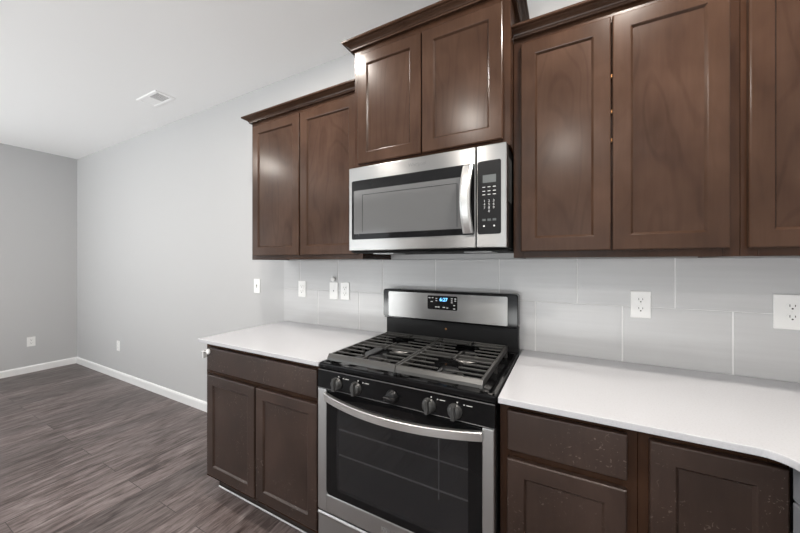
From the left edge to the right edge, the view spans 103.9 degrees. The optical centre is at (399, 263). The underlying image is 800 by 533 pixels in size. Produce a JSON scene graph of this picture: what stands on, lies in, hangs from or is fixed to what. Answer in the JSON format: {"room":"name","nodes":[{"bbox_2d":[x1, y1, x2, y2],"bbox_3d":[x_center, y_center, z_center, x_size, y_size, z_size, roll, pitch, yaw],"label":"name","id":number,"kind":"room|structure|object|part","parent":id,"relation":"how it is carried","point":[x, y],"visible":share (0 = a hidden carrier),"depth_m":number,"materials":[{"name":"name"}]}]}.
{"room":"kitchen","nodes":[
{"label":"kitchen","id":0,"kind":"room"},
{"bbox_2d":[0,143,76,370],"bbox_3d":[-5.612,-0.029,2.071,0.150,2.755,5.000,0,0,28],"label":"wall","id":1,"kind":"structure","parent":0,"point":[38,190],"depth_m":3.92,"materials":[{"name":"grey paint"}]},
{"bbox_2d":[27,336,35,346],"bbox_3d":[-4.563,0.970,3.876,0.009,0.116,0.072,0,0,28],"label":"power outlet","id":2,"kind":"object","parent":1,"relation":"attached to","point":[31,341],"visible":1,"depth_m":3.88,"materials":[{"name":"white plastic"}]},
{"bbox_2d":[0,357,75,378],"bbox_3d":[-5.540,1.308,2.033,0.014,0.083,5.000,0,0,28],"label":"baseboard","id":3,"kind":"structure","parent":1,"relation":"attached to","point":[27,369],"depth_m":3.91,"materials":[{"name":"white paint"}]},
{"bbox_2d":[0,363,302,532],"bbox_3d":[-2.477,1.399,0.406,7.250,0.100,5.300,0,0,28],"label":"floor","id":4,"kind":"structure","parent":0,"point":[83,449],"depth_m":2.12,"materials":[{"name":"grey wood"}]},
{"bbox_2d":[207,344,319,532],"bbox_3d":[-0.599,0.902,1.875,0.889,0.892,0.618,0,0,28],"label":"base cabinet","id":5,"kind":"object","parent":4,"relation":"on","point":[262,410],"visible":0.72,"depth_m":1.58,"materials":[{"name":"brown wood"}]},
{"bbox_2d":[202,349,209,357],"bbox_3d":[-1.114,0.518,1.798,0.035,0.062,0.086,0,0,-39],"label":"child latch","id":6,"kind":"object","parent":5,"relation":"attached to","point":[207,351],"visible":0.96,"depth_m":1.81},
{"bbox_3d":[-0.921,0.921,1.711,0.288,0.450,0.012,0,0,28],"label":"panel","id":7,"kind":"part","parent":5,"relation":"part of","materials":[{"name":"brown wood"}]},
{"bbox_3d":[-0.922,0.921,1.708,0.408,0.570,0.020,0,0,28],"label":"door","id":8,"kind":"part","parent":5,"relation":"part of","materials":[{"name":"brown wood"}]},
{"bbox_3d":[-0.735,0.544,1.609,0.828,0.126,0.020,0,0,28],"label":"drawer","id":9,"kind":"part","parent":5,"relation":"part of","materials":[{"name":"brown wood"}]},
{"bbox_3d":[-0.550,0.921,1.514,0.292,0.450,0.012,0,0,28],"label":"panel","id":10,"kind":"part","parent":5,"relation":"part of","materials":[{"name":"brown wood"}]},
{"bbox_3d":[-0.551,0.921,1.511,0.412,0.570,0.020,0,0,28],"label":"door","id":11,"kind":"part","parent":5,"relation":"part of","materials":[{"name":"brown wood"}]},
{"bbox_2d":[198,321,383,365],"bbox_3d":[-0.611,0.445,1.878,0.914,0.020,0.648,0,0,28],"label":"countertop","id":12,"kind":"structure","parent":5,"relation":"on","point":[306,343],"depth_m":1.79,"materials":[{"name":"white stone"}]},
{"bbox_2d":[318,288,519,532],"bbox_3d":[0.102,0.750,1.433,0.761,1.198,0.706,0,0,28],"label":"gas range","id":13,"kind":"object","parent":4,"relation":"on","point":[409,413],"visible":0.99,"depth_m":1.33,"materials":[{"name":"black"}]},
{"bbox_3d":[-0.269,0.506,1.307,0.052,0.052,0.019,0,0,28],"label":"knob","id":14,"kind":"part","parent":13,"relation":"part of","materials":[{"name":"grey"}]},
{"bbox_3d":[-0.020,1.181,1.199,0.749,0.216,0.026,0,0,28],"label":"storage drawer","id":15,"kind":"part","parent":13,"relation":"part of","materials":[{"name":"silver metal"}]},
{"bbox_3d":[-0.182,0.506,1.261,0.052,0.052,0.019,0,0,28],"label":"knob","id":16,"kind":"part","parent":13,"relation":"part of","materials":[{"name":"grey plastic"}]},
{"bbox_3d":[-0.034,0.507,1.182,0.052,0.052,0.019,0,0,28],"label":"knob","id":17,"kind":"part","parent":13,"relation":"part of","materials":[{"name":"black plastic"}]},
{"bbox_3d":[0.018,0.444,1.645,0.124,0.019,0.124,0,0,28],"label":"burner","id":18,"kind":"part","parent":13,"relation":"part of","materials":[{"name":"silver metal"}]},
{"bbox_2d":[318,387,495,532],"bbox_3d":[0.087,0.801,1.401,0.751,0.526,0.636,0,0,28],"label":"oven","id":19,"kind":"object","parent":13,"relation":"in","point":[384,466],"depth_m":1.31,"materials":[{"name":"silver metal"}]},
{"bbox_3d":[-0.020,0.499,1.200,0.753,0.078,0.028,0,0,28],"label":"control panel","id":20,"kind":"part","parent":13,"relation":"part of","materials":[{"name":"black metal"}]},
{"bbox_2d":[319,337,518,404],"bbox_3d":[0.111,0.451,1.446,0.757,0.032,0.565,0,0,28],"label":"cooktop","id":21,"kind":"object","parent":13,"relation":"in","point":[454,393],"depth_m":1.27,"materials":[{"name":"black metal"}]},
{"bbox_3d":[0.099,0.507,1.111,0.052,0.052,0.019,0,0,28],"label":"knob","id":22,"kind":"part","parent":13,"relation":"part of","materials":[{"name":"grey plastic"}]},
{"bbox_3d":[0.229,0.236,1.686,0.669,0.143,0.003,0,0,28],"label":"steel panel","id":23,"kind":"part","parent":13,"relation":"part of","materials":[{"name":"silver metal"}]},
{"bbox_3d":[0.184,0.507,1.066,0.052,0.052,0.019,0,0,28],"label":"knob","id":24,"kind":"part","parent":13,"relation":"part of","materials":[{"name":"grey"}]},
{"bbox_3d":[0.319,0.444,1.485,0.124,0.019,0.124,0,0,28],"label":"burner","id":25,"kind":"part","parent":13,"relation":"part of","materials":[{"name":"silver metal"}]},
{"bbox_2d":[500,403,636,532],"bbox_3d":[0.636,0.902,1.219,0.372,0.892,0.618,0,0,28],"label":"base cabinet","id":26,"kind":"object","parent":4,"relation":"on","point":[559,474],"visible":0.67,"depth_m":0.95,"materials":[{"name":"brown wood"}]},
{"bbox_3d":[0.496,0.920,0.959,0.205,0.455,0.012,0,0,28],"label":"panel","id":27,"kind":"part","parent":26,"relation":"part of","materials":[{"name":"brown wood"}]},
{"bbox_3d":[0.494,0.920,0.955,0.321,0.571,0.020,0,0,28],"label":"door","id":28,"kind":"part","parent":26,"relation":"part of","materials":[{"name":"brown wood"}]},
{"bbox_3d":[0.496,0.543,0.955,0.320,0.128,0.020,0,0,28],"label":"drawer","id":29,"kind":"part","parent":26,"relation":"part of","materials":[{"name":"brown wood"}]},
{"bbox_2d":[637,431,789,532],"bbox_3d":[0.928,0.902,1.063,0.289,0.892,0.618,0,0,28],"label":"base cabinet","id":30,"kind":"object","parent":4,"relation":"on","point":[683,486],"visible":0.41,"depth_m":0.80,"materials":[{"name":"brown wood"}]},
{"bbox_3d":[0.797,0.844,0.798,0.139,0.605,0.012,0,0,28],"label":"panel","id":31,"kind":"part","parent":30,"relation":"part of","materials":[{"name":"brown wood"}]},
{"bbox_2d":[793,468,799,532],"bbox_3d":[1.009,0.906,0.315,0.648,0.884,0.626,0,0,28],"label":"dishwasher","id":32,"kind":"object","parent":4,"relation":"on","point":[796,474],"visible":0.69,"depth_m":0.71,"materials":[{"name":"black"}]},
{"bbox_3d":[0.772,0.894,0.441,0.028,0.690,0.625,0,0,28],"label":"door","id":33,"kind":"part","parent":32,"relation":"part of","materials":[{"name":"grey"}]},
{"bbox_3d":[0.669,0.902,-0.394,0.618,0.893,0.940,0,0,28],"label":"base cabinet","id":34,"kind":"object","parent":4,"relation":"on","visible":0},
{"bbox_2d":[498,349,799,471],"bbox_3d":[0.672,0.445,0.306,1.292,0.020,2.220,0,0,28],"label":"countertop","id":35,"kind":"structure","parent":34,"relation":"on","point":[744,414],"depth_m":0.99,"materials":[{"name":"white stone"}]},
{"bbox_2d":[0,0,440,158],"bbox_3d":[-2.477,-1.456,0.406,7.250,0.100,5.300,0,0,28],"label":"ceiling","id":36,"kind":"structure","parent":0,"point":[73,73],"depth_m":2.09,"materials":[{"name":"white paint"}]},
{"bbox_2d":[136,90,175,106],"bbox_3d":[-2.090,-1.402,2.680,0.320,0.008,0.150,0,0,28],"label":"ceiling vent","id":37,"kind":"object","parent":36,"relation":"in","point":[155,98],"visible":1,"depth_m":2.67,"materials":[{"name":"white metal"}]},
{"bbox_2d":[77,0,799,532],"bbox_3d":[-1.269,-0.029,2.680,7.250,2.755,0.150,0,0,28],"label":"wall","id":38,"kind":"structure","parent":0,"point":[165,264],"depth_m":3.08,"materials":[{"name":"grey paint"}]},
{"bbox_2d":[117,341,119,350],"bbox_3d":[-3.302,0.968,3.670,0.072,0.116,0.009,0,0,28],"label":"power outlet","id":39,"kind":"object","parent":38,"relation":"attached to","point":[118,342],"visible":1,"depth_m":3.66,"materials":[{"name":"white plastic"}]},
{"bbox_2d":[76,357,206,411],"bbox_3d":[-2.628,1.308,3.309,3.960,0.083,0.014,0,0,28],"label":"baseboard","id":40,"kind":"structure","parent":38,"relation":"attached to","point":[199,404],"depth_m":3.33,"materials":[{"name":"white paint"}]},
{"bbox_2d":[254,279,259,292],"bbox_3d":[-1.157,0.184,2.526,0.072,0.116,0.017,0,0,28],"label":"light switch","id":41,"kind":"object","parent":38,"relation":"attached to","point":[256,281],"visible":1,"depth_m":2.52,"materials":[{"name":"white plastic"}]},
{"bbox_2d":[241,78,390,259],"bbox_3d":[-0.557,-0.496,2.016,0.947,0.949,0.353,0,0,28],"label":"upper cabinet","id":42,"kind":"object","parent":38,"relation":"attached to","point":[303,147],"visible":0.77,"depth_m":1.85,"materials":[{"name":"brown wood"}]},
{"bbox_3d":[-0.786,-0.475,1.985,0.299,0.734,0.012,0,0,28],"label":"panel","id":43,"kind":"part","parent":42,"relation":"part of","materials":[{"name":"brown wood"}]},
{"bbox_3d":[-0.788,-0.475,1.982,0.419,0.854,0.020,0,0,28],"label":"door","id":44,"kind":"part","parent":42,"relation":"part of","materials":[{"name":"brown wood"}]},
{"bbox_3d":[-0.557,-0.953,2.016,0.947,0.037,0.353,0,0,28],"label":"crown molding","id":45,"kind":"part","parent":42,"relation":"part of","materials":[{"name":"brown wood"}]},
{"bbox_3d":[-0.411,-0.475,1.781,0.417,0.854,0.020,0,0,28],"label":"door","id":46,"kind":"part","parent":42,"relation":"part of","materials":[{"name":"brown wood"}]},
{"bbox_3d":[-0.409,-0.475,1.785,0.297,0.734,0.012,0,0,28],"label":"panel","id":47,"kind":"part","parent":42,"relation":"part of","materials":[{"name":"brown wood"}]},
{"bbox_2d":[341,0,529,167],"bbox_3d":[0.182,-0.799,1.580,0.863,0.651,0.428,0,0,28],"label":"upper cabinet","id":48,"kind":"object","parent":38,"relation":"attached to","point":[438,77],"visible":0.72,"depth_m":1.39,"materials":[{"name":"brown wood"}]},
{"bbox_3d":[-0.055,-0.774,1.512,0.230,0.430,0.012,0,0,28],"label":"panel","id":49,"kind":"part","parent":48,"relation":"part of","materials":[{"name":"brown wood"}]},
{"bbox_3d":[-0.057,-0.774,1.508,0.350,0.550,0.020,0,0,28],"label":"door","id":50,"kind":"part","parent":48,"relation":"part of","materials":[{"name":"brown wood"}]},
{"bbox_2d":[349,142,513,254],"bbox_3d":[0.165,-0.260,1.551,0.757,0.424,0.473,0,0,28],"label":"microwave","id":51,"kind":"object","parent":48,"relation":"attached to","point":[458,201],"visible":1,"depth_m":1.35,"materials":[{"name":"silver metal"}]},
{"bbox_3d":[0.267,-0.259,1.259,0.048,0.276,0.052,0,0,28],"label":"handle","id":52,"kind":"part","parent":51,"relation":"part of","materials":[{"name":"silver metal"}]},
{"bbox_3d":[0.354,-0.262,1.243,0.091,0.292,0.004,0,0,28],"label":"keypad glass","id":53,"kind":"part","parent":51,"relation":"part of","materials":[{"name":"black glass"}]},
{"bbox_3d":[0.371,-0.267,1.258,0.118,0.410,0.042,0,0,28],"label":"control panel","id":54,"kind":"part","parent":51,"relation":"part of","materials":[{"name":"silver metal"}]},
{"bbox_3d":[0.182,-1.107,1.580,0.863,0.037,0.428,0,0,28],"label":"crown molding","id":55,"kind":"part","parent":48,"relation":"part of","materials":[{"name":"brown wood"}]},
{"bbox_3d":[0.260,-0.774,1.345,0.232,0.430,0.012,0,0,28],"label":"panel","id":56,"kind":"part","parent":48,"relation":"part of","materials":[{"name":"brown wood"}]},
{"bbox_3d":[0.258,-0.774,1.341,0.352,0.550,0.020,0,0,28],"label":"door","id":57,"kind":"part","parent":48,"relation":"part of","materials":[{"name":"brown wood"}]},
{"bbox_2d":[284,257,799,382],"bbox_3d":[0.442,0.207,1.680,2.990,0.456,0.010,0,0,28],"label":"tile backsplash","id":58,"kind":"structure","parent":38,"relation":"attached to","point":[715,315],"depth_m":1.40,"materials":[{"name":"white tile"}]},
{"bbox_2d":[298,281,305,296],"bbox_3d":[-0.714,0.187,2.283,0.072,0.116,0.009,0,0,28],"label":"power outlet","id":59,"kind":"object","parent":58,"relation":"attached to","point":[301,284],"visible":1,"depth_m":2.28,"materials":[{"name":"white plastic"}]},
{"bbox_2d":[330,282,337,298],"bbox_3d":[-0.453,0.189,2.146,0.072,0.116,0.007,0,0,28],"label":"cable plate","id":60,"kind":"object","parent":58,"relation":"attached to","point":[333,285],"visible":1,"depth_m":2.14,"materials":[{"name":"white plastic"}]},
{"bbox_2d":[341,282,349,299],"bbox_3d":[-0.369,0.187,2.100,0.072,0.116,0.009,0,0,28],"label":"power outlet","id":61,"kind":"object","parent":58,"relation":"attached to","point":[345,286],"visible":1,"depth_m":2.10,"materials":[{"name":"white plastic"}]},
{"bbox_2d":[630,291,650,318],"bbox_3d":[1.038,0.179,1.352,0.072,0.116,0.009,0,0,28],"label":"power outlet","id":62,"kind":"object","parent":58,"relation":"attached to","point":[640,301],"visible":1,"depth_m":1.35,"materials":[{"name":"white plastic"}]},
{"bbox_2d":[636,306,645,311],"bbox_3d":[1.037,0.199,1.350,0.033,0.025,0.003,0,0,28],"label":"receptacle","id":63,"kind":"object","parent":62,"relation":"attached to","point":[638,308],"depth_m":1.35,"materials":[{"name":"white plastic"}]},
{"bbox_2d":[636,297,645,302],"bbox_3d":[1.037,0.160,1.350,0.033,0.025,0.003,0,0,28],"label":"receptacle","id":64,"kind":"object","parent":62,"relation":"attached to","point":[638,299],"depth_m":1.35,"materials":[{"name":"white plastic"}]},
{"bbox_2d":[773,294,799,329],"bbox_3d":[1.431,0.179,1.143,0.094,0.128,0.009,0,0,28],"label":"power outlet","id":65,"kind":"object","parent":58,"relation":"attached to","point":[786,308],"visible":1,"depth_m":1.15,"materials":[{"name":"white plastic"}]},
{"bbox_2d":[786,314,798,320],"bbox_3d":[1.430,0.199,1.141,0.033,0.025,0.003,0,0,28],"label":"receptacle","id":66,"kind":"object","parent":65,"relation":"attached to","point":[789,317],"depth_m":1.14,"materials":[{"name":"white plastic"}]},
{"bbox_2d":[786,303,798,310],"bbox_3d":[1.430,0.160,1.141,0.033,0.025,0.003,0,0,28],"label":"receptacle","id":67,"kind":"object","parent":65,"relation":"attached to","point":[789,306],"depth_m":1.14,"materials":[{"name":"white plastic"}]},
{"bbox_2d":[512,0,739,258],"bbox_3d":[0.842,-0.496,1.273,0.685,0.949,0.353,0,0,28],"label":"upper cabinet","id":68,"kind":"object","parent":38,"relation":"attached to","point":[627,112],"visible":1,"depth_m":1.12,"materials":[{"name":"brown wood"}]},
{"bbox_3d":[0.640,-0.475,1.228,0.189,0.734,0.012,0,0,28],"label":"panel","id":69,"kind":"part","parent":68,"relation":"part of","materials":[{"name":"brown wood"}]},
{"bbox_3d":[0.638,-0.475,1.224,0.310,0.854,0.020,0,0,28],"label":"door","id":70,"kind":"part","parent":68,"relation":"part of","materials":[{"name":"brown wood"}]},
{"bbox_3d":[0.770,-0.953,1.138,0.685,0.037,0.049,0,0,28],"label":"crown molding","id":71,"kind":"part","parent":68,"relation":"part of","materials":[{"name":"brown wood"}]},
{"bbox_3d":[0.919,-0.475,1.079,0.192,0.734,0.012,0,0,28],"label":"panel","id":72,"kind":"part","parent":68,"relation":"part of","materials":[{"name":"brown wood"}]},
{"bbox_3d":[0.917,-0.475,1.076,0.312,0.854,0.020,0,0,28],"label":"door","id":73,"kind":"part","parent":68,"relation":"part of","materials":[{"name":"brown wood"}]},
{"bbox_2d":[707,0,799,257],"bbox_3d":[1.413,-0.496,0.969,0.606,0.949,0.353,0,0,28],"label":"upper cabinet","id":74,"kind":"object","parent":38,"relation":"attached to","point":[769,29],"visible":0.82,"depth_m":0.95,"materials":[{"name":"brown wood"}]},
{"bbox_3d":[1.218,-0.475,0.916,0.286,0.854,0.020,0,0,28],"label":"door","id":75,"kind":"part","parent":74,"relation":"part of","materials":[{"name":"brown wood"}]},
{"bbox_3d":[1.220,-0.475,0.919,0.166,0.734,0.012,0,0,28],"label":"panel","id":76,"kind":"part","parent":74,"relation":"part of","materials":[{"name":"brown wood"}]}
]}

